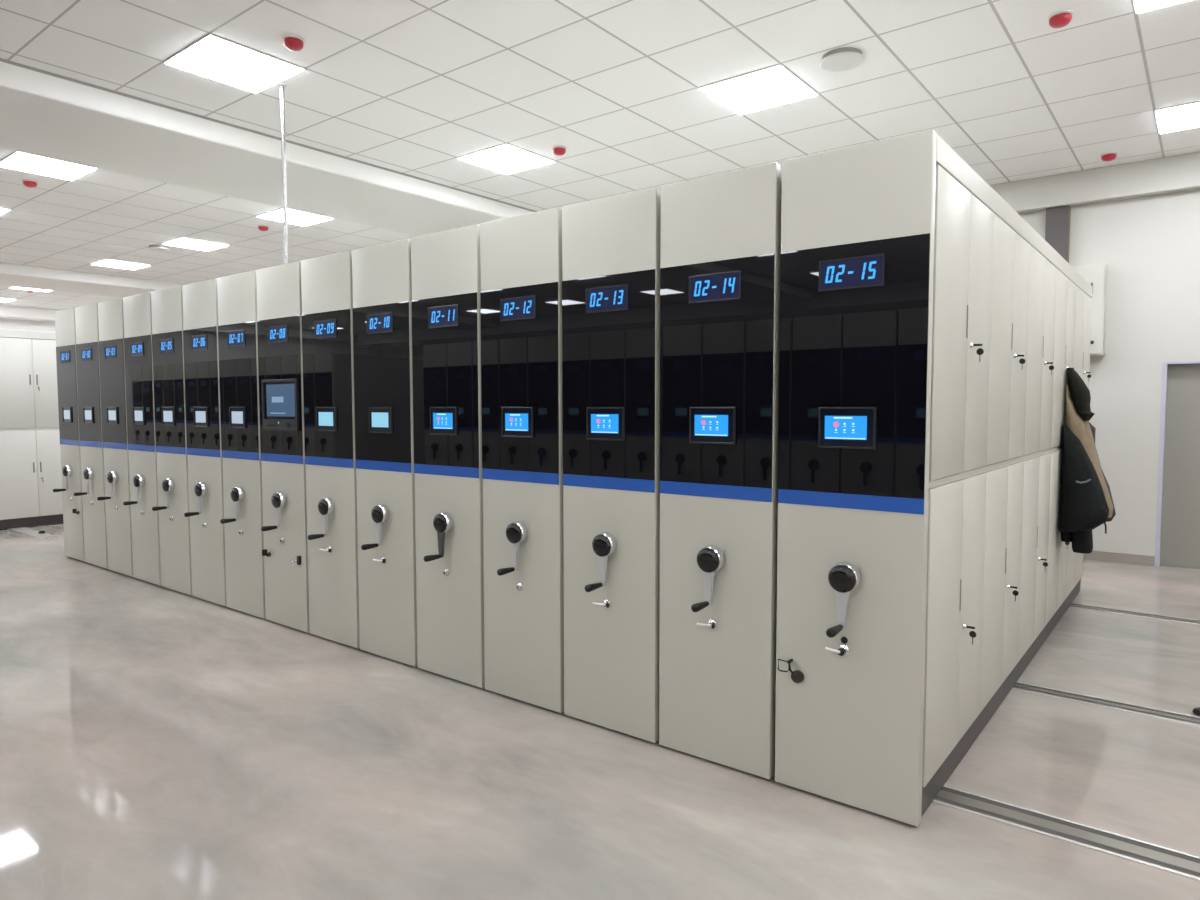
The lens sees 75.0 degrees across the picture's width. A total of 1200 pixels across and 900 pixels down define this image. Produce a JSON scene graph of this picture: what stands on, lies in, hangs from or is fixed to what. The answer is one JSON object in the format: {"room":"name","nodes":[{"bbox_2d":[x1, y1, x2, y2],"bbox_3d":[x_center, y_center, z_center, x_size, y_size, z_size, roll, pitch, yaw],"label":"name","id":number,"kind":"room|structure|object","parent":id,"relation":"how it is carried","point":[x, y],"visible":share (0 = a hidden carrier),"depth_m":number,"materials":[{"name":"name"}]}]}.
{"room":"archive storage room","nodes":[
{"label":"archive storage room","id":0,"kind":"room"},
{"bbox_2d":[0,318,55,332],"bbox_3d":[-16.894,-1.011,12.196,0.200,3.592,18.650,2,4,38],"label":"wall","id":1,"kind":"structure","parent":0,"point":[5,324],"depth_m":17.33,"materials":[{"name":"white paint"}]},
{"bbox_2d":[0,305,60,321],"bbox_3d":[-16.560,-2.681,11.963,0.500,0.232,18.450,2,4,38],"label":"trim","id":2,"kind":"structure","parent":1,"relation":"attached to","point":[9,312],"depth_m":16.93,"materials":[{"name":"paint"}]},
{"bbox_2d":[0,523,1199,899],"bbox_3d":[-6.790,1.307,4.617,25.600,0.200,18.950,2,4,38],"label":"floor","id":3,"kind":"structure","parent":0,"point":[157,742],"depth_m":3.07,"materials":[{"name":"grey concrete"}]},
{"bbox_2d":[0,329,63,529],"bbox_3d":[-6.029,-0.333,10.803,0.586,2.345,4.470,2,4,38],"label":"shelving unit","id":4,"kind":"object","parent":3,"relation":"on","point":[30,451],"visible":0.27,"depth_m":9.38,"materials":[{"name":"grey paint"}]},
{"bbox_2d":[11,527,54,537],"bbox_3d":[-6.568,0.949,9.030,1.100,0.005,0.158,2,4,38],"label":"rail","id":5,"kind":"object","parent":3,"relation":"on","point":[28,531],"visible":0.98,"depth_m":9.00,"materials":[{"name":"grey metal"}]},
{"bbox_2d":[53,308,84,560],"bbox_3d":[-3.709,-0.233,8.993,0.481,2.345,4.469,2,4,38],"label":"shelving unit","id":6,"kind":"object","parent":3,"relation":"on","point":[64,319],"visible":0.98,"depth_m":7.33,"materials":[{"name":"grey paint"}]},
{"bbox_2d":[74,303,107,568],"bbox_3d":[-3.302,-0.215,8.675,0.511,2.345,4.469,2,4,38],"label":"shelving unit","id":7,"kind":"object","parent":3,"relation":"on","point":[86,317],"visible":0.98,"depth_m":7.01,"materials":[{"name":"grey paint"}]},
{"bbox_2d":[97,298,132,576],"bbox_3d":[-2.882,-0.197,8.348,0.511,2.345,4.469,2,4,38],"label":"shelving unit","id":8,"kind":"object","parent":3,"relation":"on","point":[110,313],"visible":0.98,"depth_m":6.68,"materials":[{"name":"grey paint"}]},
{"bbox_2d":[123,292,160,585],"bbox_3d":[-2.463,-0.179,8.021,0.511,2.345,4.469,2,4,38],"label":"shelving unit","id":9,"kind":"object","parent":3,"relation":"on","point":[137,312],"visible":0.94,"depth_m":6.36,"materials":[{"name":"grey paint"}]},
{"bbox_2d":[151,286,191,594],"bbox_3d":[-2.043,-0.161,7.694,0.511,2.345,4.469,2,4,38],"label":"shelving unit","id":10,"kind":"object","parent":3,"relation":"on","point":[166,304],"visible":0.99,"depth_m":6.03,"materials":[{"name":"grey paint"}]},
{"bbox_2d":[182,278,226,605],"bbox_3d":[-1.623,-0.143,7.366,0.511,2.345,4.469,2,4,38],"label":"shelving unit","id":11,"kind":"object","parent":3,"relation":"on","point":[200,301],"visible":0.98,"depth_m":5.70,"materials":[{"name":"grey paint"}]},
{"bbox_2d":[217,270,264,618],"bbox_3d":[-1.204,-0.125,7.039,0.511,2.345,4.469,2,4,38],"label":"shelving unit","id":12,"kind":"object","parent":3,"relation":"on","point":[242,521],"visible":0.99,"depth_m":5.38,"materials":[{"name":"grey paint"}]},
{"bbox_2d":[256,261,308,632],"bbox_3d":[-0.784,-0.106,6.712,0.511,2.345,4.469,2,4,38],"label":"shelving unit","id":13,"kind":"object","parent":3,"relation":"on","point":[279,294],"visible":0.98,"depth_m":5.05,"materials":[{"name":"grey paint"}]},
{"bbox_2d":[301,251,359,647],"bbox_3d":[-0.364,-0.088,6.385,0.511,2.345,4.469,2,4,38],"label":"shelving unit","id":14,"kind":"object","parent":3,"relation":"on","point":[326,281],"visible":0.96,"depth_m":4.72,"materials":[{"name":"grey paint"}]},
{"bbox_2d":[352,239,417,666],"bbox_3d":[0.055,-0.070,6.057,0.511,2.345,4.469,2,4,38],"label":"shelving unit","id":15,"kind":"object","parent":3,"relation":"on","point":[381,273],"visible":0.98,"depth_m":4.39,"materials":[{"name":"grey paint"}]},
{"bbox_2d":[411,224,484,687],"bbox_3d":[0.475,-0.052,5.730,0.511,2.345,4.469,2,4,38],"label":"shelving unit","id":16,"kind":"object","parent":3,"relation":"on","point":[445,265],"visible":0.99,"depth_m":4.07,"materials":[{"name":"grey paint"}]},
{"bbox_2d":[480,208,563,712],"bbox_3d":[0.895,-0.034,5.403,0.511,2.345,4.469,2,4,38],"label":"shelving unit","id":17,"kind":"object","parent":3,"relation":"on","point":[521,255],"visible":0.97,"depth_m":3.74,"materials":[{"name":"grey paint"}]},
{"bbox_2d":[562,187,660,742],"bbox_3d":[1.314,-0.016,5.075,0.511,2.345,4.469,2,4,38],"label":"shelving unit","id":18,"kind":"object","parent":3,"relation":"on","point":[611,246],"visible":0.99,"depth_m":3.41,"materials":[{"name":"grey paint"}]},
{"bbox_2d":[659,162,781,778],"bbox_3d":[1.734,0.002,4.748,0.511,2.345,4.469,2,4,38],"label":"shelving unit","id":19,"kind":"object","parent":3,"relation":"on","point":[721,233],"visible":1,"depth_m":3.08,"materials":[{"name":"grey paint"}]},
{"bbox_2d":[775,130,1091,825],"bbox_3d":[2.183,0.022,4.399,0.586,2.345,4.470,2,4,38],"label":"shelving unit","id":20,"kind":"object","parent":3,"relation":"on","point":[930,335],"visible":0.87,"depth_m":2.83,"materials":[{"name":"grey paint"}]},
{"bbox_2d":[1059,368,1115,553],"bbox_3d":[3.139,0.052,5.012,0.279,1.155,0.653,2,4,38],"label":"coat","id":21,"kind":"object","parent":20,"relation":"hanging from","point":[1086,501],"visible":1,"depth_m":4.86,"materials":[{"name":"grey fabric"}]},
{"bbox_2d":[1067,368,1093,420],"bbox_3d":[3.080,-0.357,5.006,0.152,0.338,0.284,2,4,38],"label":"hood","id":22,"kind":"object","parent":21,"relation":"attached to","point":[1078,394],"depth_m":4.92,"materials":[{"name":"black fabric"}]},
{"bbox_2d":[932,785,1199,880],"bbox_3d":[3.290,1.374,1.357,5.300,0.005,0.158,2,4,38],"label":"rail","id":23,"kind":"object","parent":3,"relation":"on","point":[1147,853],"visible":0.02,"depth_m":2.66,"materials":[{"name":"silver metal"}]},
{"bbox_2d":[1012,681,1199,725],"bbox_3d":[4.172,1.307,2.485,5.300,0.005,0.130,2,4,38],"label":"rail","id":24,"kind":"object","parent":3,"relation":"on","point":[1032,688],"visible":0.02,"depth_m":3.80,"materials":[{"name":"silver metal"}]},
{"bbox_2d":[1192,707,1199,715],"bbox_3d":[2.824,1.225,3.668,0.072,0.028,0.072,2,4,38],"label":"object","id":25,"kind":"object","parent":24,"relation":"on","point":[1196,710],"visible":1,"depth_m":3.67,"materials":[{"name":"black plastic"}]},
{"bbox_2d":[1069,603,1199,624],"bbox_3d":[5.437,1.212,4.101,5.300,0.005,0.130,2,4,38],"label":"rail","id":26,"kind":"object","parent":3,"relation":"on","point":[1074,605],"visible":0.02,"depth_m":5.43,"materials":[{"name":"silver metal"}]},
{"bbox_2d":[0,0,1199,309],"bbox_3d":[-6.797,-2.454,4.400,25.600,0.150,18.950,2,4,38],"label":"ceiling","id":27,"kind":"structure","parent":0,"point":[410,87],"depth_m":5.29,"materials":[{"name":"tile"}]},
{"bbox_2d":[0,207,10,214],"bbox_3d":[-6.816,-2.603,8.435,0.600,0.016,0.600,2,4,38],"label":"recessed light","id":28,"kind":"object","parent":27,"relation":"in","point":[2,210],"visible":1,"depth_m":8.48,"materials":[{"name":"white plastic"}]},
{"bbox_2d":[0,298,15,301],"bbox_3d":[-12.116,-3.007,15.609,0.600,0.016,0.600,2,4,38],"label":"recessed light","id":29,"kind":"object","parent":27,"relation":"in","point":[1,299],"visible":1,"depth_m":15.72,"materials":[{"name":"white plastic"}]},
{"bbox_2d":[22,179,37,187],"bbox_3d":[-5.412,-2.526,7.425,0.124,0.059,0.124,2,4,38],"label":"smoke detector","id":30,"kind":"object","parent":27,"relation":"attached to","point":[30,183],"visible":1,"depth_m":7.39,"materials":[{"name":"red plastic"}]},
{"bbox_2d":[9,287,51,291],"bbox_3d":[-10.225,-2.925,14.134,0.600,0.016,0.600,2,4,38],"label":"recessed light","id":31,"kind":"object","parent":27,"relation":"in","point":[9,287],"visible":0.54,"depth_m":14.24,"materials":[{"name":"white plastic"}]},
{"bbox_2d":[0,151,97,180],"bbox_3d":[-4.925,-2.521,6.960,0.600,0.016,0.600,2,4,38],"label":"recessed light","id":32,"kind":"object","parent":27,"relation":"in","point":[20,161],"visible":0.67,"depth_m":6.93,"materials":[{"name":"white plastic"}]},
{"bbox_2d":[91,259,149,269],"bbox_3d":[-7.230,-2.796,11.798,0.600,0.016,0.600,2,4,38],"label":"recessed light","id":33,"kind":"object","parent":27,"relation":"in","point":[107,262],"visible":1,"depth_m":11.74,"materials":[{"name":"white plastic"}]},
{"bbox_2d":[148,245,169,250],"bbox_3d":[-5.910,-2.707,10.486,0.260,0.048,0.260,2,4,38],"label":"ceiling speaker","id":34,"kind":"object","parent":27,"relation":"attached to","point":[151,247],"visible":1,"depth_m":10.41,"materials":[{"name":"grey"}]},
{"bbox_2d":[148,247,169,250],"bbox_3d":[-5.910,-2.692,10.487,0.260,0.018,0.260,2,4,38],"label":"grille","id":35,"kind":"object","parent":34,"relation":"attached to","point":[151,248],"depth_m":10.46,"materials":[{"name":"white plastic"}]},
{"bbox_2d":[162,237,228,250],"bbox_3d":[-5.339,-2.715,10.323,0.600,0.016,0.600,2,4,38],"label":"recessed light","id":36,"kind":"object","parent":27,"relation":"in","point":[184,242],"visible":1,"depth_m":10.29,"materials":[{"name":"white plastic"}]},
{"bbox_2d":[163,33,304,92],"bbox_3d":[-2.289,-2.408,4.904,0.600,0.016,0.600,2,4,38],"label":"recessed light","id":37,"kind":"object","parent":27,"relation":"in","point":[214,57],"visible":1,"depth_m":4.85,"materials":[{"name":"white plastic"}]},
{"bbox_2d":[258,225,268,230],"bbox_3d":[-4.005,-2.637,9.304,0.124,0.059,0.124,2,4,38],"label":"smoke detector","id":38,"kind":"object","parent":27,"relation":"attached to","point":[261,227],"visible":1,"depth_m":9.27,"materials":[{"name":"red plastic"}]},
{"bbox_2d":[276,83,288,263],"bbox_3d":[-2.118,-1.815,5.245,0.070,1.240,0.069,2,4,38],"label":"cable conduit","id":39,"kind":"object","parent":27,"relation":"attached to","point":[281,85],"visible":0.89,"depth_m":5.23,"materials":[{"name":"silver metal"}]},
{"bbox_2d":[282,34,304,50],"bbox_3d":[-1.788,-2.367,4.560,0.124,0.059,0.124,2,4,38],"label":"smoke detector","id":40,"kind":"object","parent":27,"relation":"attached to","point":[293,42],"visible":1,"depth_m":4.53,"materials":[{"name":"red plastic"}]},
{"bbox_2d":[256,208,333,225],"bbox_3d":[-3.447,-2.633,8.848,0.600,0.016,0.600,2,4,38],"label":"recessed light","id":41,"kind":"object","parent":27,"relation":"in","point":[296,217],"visible":0.73,"depth_m":8.82,"materials":[{"name":"white plastic"}]},
{"bbox_2d":[457,143,554,174],"bbox_3d":[-0.812,-2.519,6.793,0.600,0.016,0.600,2,4,38],"label":"recessed light","id":42,"kind":"object","parent":27,"relation":"in","point":[506,158],"visible":1,"depth_m":6.75,"materials":[{"name":"white plastic"}]},
{"bbox_2d":[552,145,566,155],"bbox_3d":[-0.339,-2.481,6.496,0.124,0.059,0.124,2,4,38],"label":"smoke detector","id":43,"kind":"object","parent":27,"relation":"attached to","point":[558,150],"visible":1,"depth_m":6.46,"materials":[{"name":"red plastic"}]},
{"bbox_2d":[698,63,817,114],"bbox_3d":[1.080,-2.438,5.317,0.600,0.016,0.600,2,4,38],"label":"recessed light","id":44,"kind":"object","parent":27,"relation":"in","point":[775,85],"visible":1,"depth_m":5.28,"materials":[{"name":"white plastic"}]},
{"bbox_2d":[820,47,863,71],"bbox_3d":[1.484,-2.392,4.795,0.260,0.048,0.260,2,4,38],"label":"ceiling speaker","id":45,"kind":"object","parent":27,"relation":"attached to","point":[845,58],"visible":1,"depth_m":4.75,"materials":[{"name":"grey plastic"}]},
{"bbox_2d":[1048,9,1073,27],"bbox_3d":[2.530,-2.360,4.297,0.124,0.059,0.124,2,4,38],"label":"smoke detector","id":46,"kind":"object","parent":27,"relation":"attached to","point":[1061,18],"visible":1,"depth_m":4.26,"materials":[{"name":"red plastic"}]},
{"bbox_2d":[1100,151,1117,161],"bbox_3d":[4.347,-2.500,6.680,0.124,0.059,0.124,2,4,38],"label":"smoke detector","id":47,"kind":"object","parent":27,"relation":"attached to","point":[1108,156],"visible":1,"depth_m":6.64,"materials":[{"name":"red plastic"}]},
{"bbox_2d":[1133,0,1188,13],"bbox_3d":[2.971,-2.356,3.842,0.600,0.016,0.600,2,4,38],"label":"recessed light","id":48,"kind":"object","parent":27,"relation":"in","point":[1140,6],"visible":1,"depth_m":4.15,"materials":[{"name":"white plastic"}]},
{"bbox_2d":[1154,101,1199,133],"bbox_3d":[4.448,-2.467,5.731,0.600,0.016,0.600,2,4,38],"label":"recessed light","id":49,"kind":"object","parent":27,"relation":"in","point":[1184,116],"visible":1,"depth_m":5.79,"materials":[{"name":"white plastic"}]},
{"bbox_2d":[1019,189,1199,555],"bbox_3d":[-1.084,-1.017,11.805,25.600,3.592,0.200,2,4,38],"label":"wall","id":50,"kind":"structure","parent":0,"point":[1149,246],"depth_m":7.06,"materials":[{"name":"paint"}]},
{"bbox_2d":[0,262,186,297],"bbox_3d":[-12.206,-2.525,8.565,1.450,0.167,18.450,2,4,38],"label":"ceiling beam","id":51,"kind":"structure","parent":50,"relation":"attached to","point":[13,275],"depth_m":12.69,"materials":[{"name":"paint"}]},
{"bbox_2d":[0,61,533,235],"bbox_3d":[-5.653,-2.243,3.454,1.440,0.167,18.450,2,4,38],"label":"ceiling beam","id":52,"kind":"structure","parent":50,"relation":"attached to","point":[43,115],"depth_m":6.28,"materials":[{"name":"paint"}]},
{"bbox_2d":[0,58,537,211],"bbox_3d":[-5.128,-2.289,2.965,0.015,0.020,18.330,2,4,38],"label":"trim","id":53,"kind":"structure","parent":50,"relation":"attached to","point":[1,59],"depth_m":5.91,"materials":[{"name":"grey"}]},
{"bbox_2d":[1045,206,1070,262],"bbox_3d":[4.306,-0.674,7.433,0.193,3.210,0.075,2,4,38],"label":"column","id":54,"kind":"structure","parent":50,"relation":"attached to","point":[1057,228],"depth_m":7.31,"materials":[{"name":"grey paint"}]},
{"bbox_2d":[1073,264,1106,355],"bbox_3d":[4.432,-1.278,7.231,0.400,0.820,0.182,2,4,38],"label":"upper cabinet","id":55,"kind":"object","parent":50,"relation":"attached to","point":[1095,275],"visible":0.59,"depth_m":7.10,"materials":[{"name":"white metal"}]},
{"bbox_2d":[989,152,1199,213],"bbox_3d":[4.650,-2.405,7.033,10.390,0.292,0.120,2,4,38],"label":"beam","id":56,"kind":"structure","parent":50,"relation":"attached to","point":[1178,173],"depth_m":7.04,"materials":[{"name":"grey paint"}]},
{"bbox_2d":[1083,550,1154,565],"bbox_3d":[-1.147,0.736,11.822,25.200,0.090,0.014,2,4,38],"label":"baseboard","id":57,"kind":"structure","parent":50,"relation":"attached to","point":[1094,555],"depth_m":7.19,"materials":[{"name":"beige"}]},
{"bbox_2d":[1154,361,1199,567],"bbox_3d":[5.415,0.146,6.742,0.973,1.830,0.134,2,4,38],"label":"door","id":58,"kind":"structure","parent":50,"relation":"in","point":[1177,540],"depth_m":6.96,"materials":[{"name":"grey"}]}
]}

